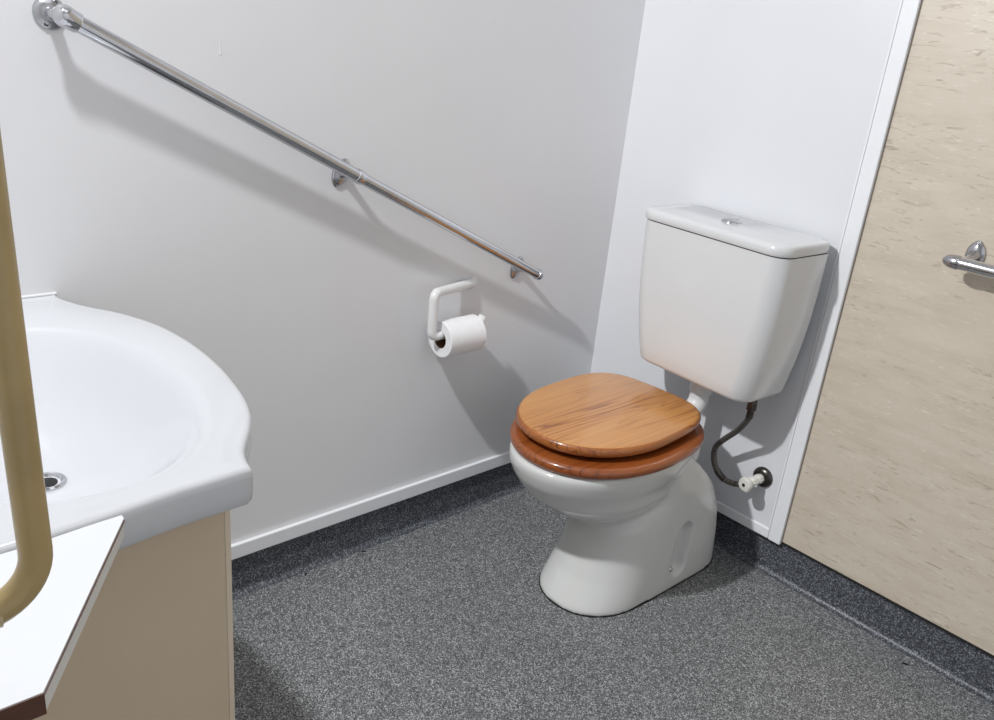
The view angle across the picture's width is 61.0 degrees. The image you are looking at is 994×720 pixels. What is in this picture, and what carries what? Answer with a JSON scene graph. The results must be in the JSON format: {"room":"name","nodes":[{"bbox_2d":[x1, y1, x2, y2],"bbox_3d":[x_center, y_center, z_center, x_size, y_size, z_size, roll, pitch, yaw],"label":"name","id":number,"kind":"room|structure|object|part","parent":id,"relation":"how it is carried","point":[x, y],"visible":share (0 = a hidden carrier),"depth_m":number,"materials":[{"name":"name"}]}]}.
{"room":"bathroom","nodes":[
{"label":"bathroom","id":0,"kind":"room"},
{"bbox_2d":[0,0,645,543],"bbox_3d":[-0.323,-0.690,1.581,1.940,2.300,0.080,-13,29,-40],"label":"wall","id":1,"kind":"structure","parent":0,"point":[131,193],"depth_m":1.75,"materials":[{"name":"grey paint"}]},
{"bbox_2d":[32,0,543,279],"bbox_3d":[-0.282,-0.363,1.668,1.091,0.561,0.076,-13,29,-40],"label":"grab rail","id":2,"kind":"object","parent":1,"relation":"attached to","point":[49,14],"visible":1,"depth_m":1.45,"materials":[{"name":"silver metal"}]},
{"bbox_2d":[231,451,510,559],"bbox_3d":[-0.432,0.381,1.940,1.859,0.036,0.010,-13,29,-40],"label":"trim","id":3,"kind":"structure","parent":1,"relation":"attached to","point":[254,544],"depth_m":2.03,"materials":[{"name":"white paint"}]},
{"bbox_2d":[231,463,524,599],"bbox_3d":[-0.439,0.448,1.977,1.872,0.120,0.035,-13,29,-40],"label":"baseboard","id":4,"kind":"structure","parent":1,"relation":"attached to","point":[266,567],"depth_m":2.07,"materials":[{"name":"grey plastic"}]},
{"bbox_2d":[427,277,486,340],"bbox_3d":[-0.102,-0.125,1.979,0.189,0.125,0.080,-13,29,-40],"label":"toilet roll holder","id":5,"kind":"object","parent":1,"relation":"attached to","point":[433,334],"visible":0.7,"depth_m":1.91,"materials":[{"name":"white plastic"}]},
{"bbox_2d":[428,314,486,357],"bbox_3d":[-0.092,-0.057,1.979,0.106,0.086,0.088,-13,29,-40],"label":"toilet roll","id":6,"kind":"object","parent":5,"relation":"on","point":[467,333],"visible":0.92,"depth_m":1.95,"materials":[{"name":"white paper"}]},
{"bbox_2d":[232,488,993,719],"bbox_3d":[-0.002,1.015,0.838,2.930,0.050,2.520,-13,29,-40],"label":"floor","id":7,"kind":"structure","parent":0,"point":[450,618],"depth_m":1.82,"materials":[{"name":"grey carpet"}]},
{"bbox_2d":[33,510,234,719],"bbox_3d":[-0.714,0.402,1.189,0.461,0.691,0.654,-13,29,-40],"label":"vanity cabinet","id":8,"kind":"object","parent":7,"relation":"on","point":[155,642],"visible":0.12,"depth_m":0.97,"materials":[{"name":"beige plastic"}]},
{"bbox_2d":[0,292,252,553],"bbox_3d":[-0.632,0.096,1.079,0.548,0.132,0.714,-13,29,-40],"label":"washbasin","id":9,"kind":"object","parent":8,"relation":"in","point":[136,422],"visible":0.73,"depth_m":1.14,"materials":[{"name":"white ceramic"}]},
{"bbox_2d":[509,373,716,617],"bbox_3d":[0.263,0.309,2.032,0.592,0.432,0.382,-13,29,-40],"label":"toilet","id":10,"kind":"object","parent":7,"relation":"on","point":[617,455],"visible":1,"depth_m":1.91,"materials":[{"name":"white ceramic"}]},
{"bbox_3d":[0.245,0.123,1.942,0.453,0.025,0.353,-13,29,-40],"label":"seat lid","id":11,"kind":"part","parent":10,"relation":"part of","materials":[{"name":"brown wood"}]},
{"bbox_2d":[782,0,993,654],"bbox_3d":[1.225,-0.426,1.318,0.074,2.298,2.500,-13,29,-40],"label":"door","id":12,"kind":"structure","parent":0,"point":[894,493],"depth_m":1.76,"materials":[{"name":"beige laminate"}]},
{"bbox_2d":[716,500,769,537],"bbox_3d":[0.472,0.328,2.327,0.012,0.027,0.634,-13,29,-40],"label":"trim","id":13,"kind":"structure","parent":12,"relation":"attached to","point":[727,511],"depth_m":2.16,"materials":[{"name":"white paint"}]},
{"bbox_2d":[590,0,900,526],"bbox_3d":[0.580,-0.737,1.912,0.007,2.282,0.640,-13,29,-40],"label":"wall panel","id":14,"kind":"object","parent":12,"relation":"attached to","point":[759,110],"visible":0.67,"depth_m":1.99,"materials":[{"name":"white paint"}]},
{"bbox_2d":[639,204,829,402],"bbox_3d":[0.516,-0.139,1.978,0.184,0.381,0.402,-12,27,-37],"label":"toilet cistern","id":15,"kind":"object","parent":14,"relation":"attached to","point":[727,301],"visible":1,"depth_m":1.89,"materials":[{"name":"white ceramic"}]},
{"bbox_2d":[686,382,711,413],"bbox_3d":[0.478,0.113,2.079,0.130,0.168,0.062,-13,29,-40],"label":"pipe","id":16,"kind":"object","parent":15,"relation":"attached to","point":[699,396],"visible":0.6,"depth_m":2.07,"materials":[{"name":"white plastic"}]},
{"bbox_2d":[711,400,757,486],"bbox_3d":[0.576,0.191,2.049,0.097,0.270,0.117,-13,29,-40],"label":"hose","id":17,"kind":"object","parent":15,"relation":"attached to","point":[751,407],"visible":0.91,"depth_m":2.07,"materials":[{"name":"rubber"}]},
{"bbox_3d":[0.533,-0.299,1.915,0.183,0.025,0.402,-12,28,-38],"label":"cistern lid","id":18,"kind":"part","parent":15,"relation":"part of","materials":[{"name":"white ceramic"}]},
{"bbox_2d":[739,467,772,491],"bbox_3d":[0.633,0.297,2.072,0.076,0.053,0.053,-13,29,-40],"label":"valve","id":19,"kind":"object","parent":14,"relation":"attached to","point":[762,477],"visible":1,"depth_m":2.07,"materials":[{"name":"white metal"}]},
{"bbox_3d":[0.608,0.303,2.061,0.019,0.035,0.036,-13,29,-40],"label":"handle","id":20,"kind":"part","parent":19,"relation":"part of","materials":[{"name":"white plastic"}]},
{"bbox_3d":[0.657,0.292,2.093,0.012,0.053,0.053,-13,29,-40],"label":"wall plate","id":21,"kind":"part","parent":19,"relation":"part of","materials":[{"name":"black plastic"}]},
{"bbox_2d":[768,0,922,544],"bbox_3d":[0.803,-0.613,1.686,0.010,2.304,0.033,-13,29,-40],"label":"trim","id":22,"kind":"structure","parent":12,"relation":"attached to","point":[908,15],"depth_m":1.83,"materials":[{"name":"white paint"}]},
{"bbox_2d":[714,511,993,704],"bbox_3d":[1.088,0.698,1.742,0.035,0.124,2.500,-13,29,-40],"label":"baseboard","id":23,"kind":"structure","parent":12,"relation":"attached to","point":[963,664],"depth_m":1.97,"materials":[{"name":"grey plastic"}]},
{"bbox_2d":[781,542,993,656],"bbox_3d":[1.312,0.757,1.488,0.007,0.003,1.822,-13,29,-40],"label":"trim","id":24,"kind":"structure","parent":12,"relation":"attached to","point":[893,602],"depth_m":1.91,"materials":[{"name":"rubber"}]},
{"bbox_2d":[942,240,993,278],"bbox_3d":[1.101,-0.100,1.429,0.082,0.061,0.655,-13,29,-40],"label":"grab rail","id":25,"kind":"object","parent":12,"relation":"attached to","point":[973,262],"visible":1,"depth_m":1.61,"materials":[{"name":"silver metal"}]},
{"bbox_3d":[-0.754,-0.295,0.606,0.100,2.400,1.080,-13,29,-40],"label":"wall","id":26,"kind":"structure","parent":0,"visible":0},
{"bbox_2d":[0,129,52,627],"bbox_3d":[-0.362,-0.133,0.429,0.196,0.733,0.039,-13,29,-40],"label":"grab rail","id":27,"kind":"object","parent":26,"relation":"attached to","point":[19,434],"visible":1,"depth_m":0.56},
{"bbox_2d":[0,515,124,719],"bbox_3d":[-0.419,0.224,0.677,0.303,0.020,0.204,-13,29,-40],"label":"shelf","id":28,"kind":"object","parent":26,"relation":"attached to","point":[37,645],"visible":0.84,"depth_m":0.69,"materials":[{"name":"white laminate"}]}
]}

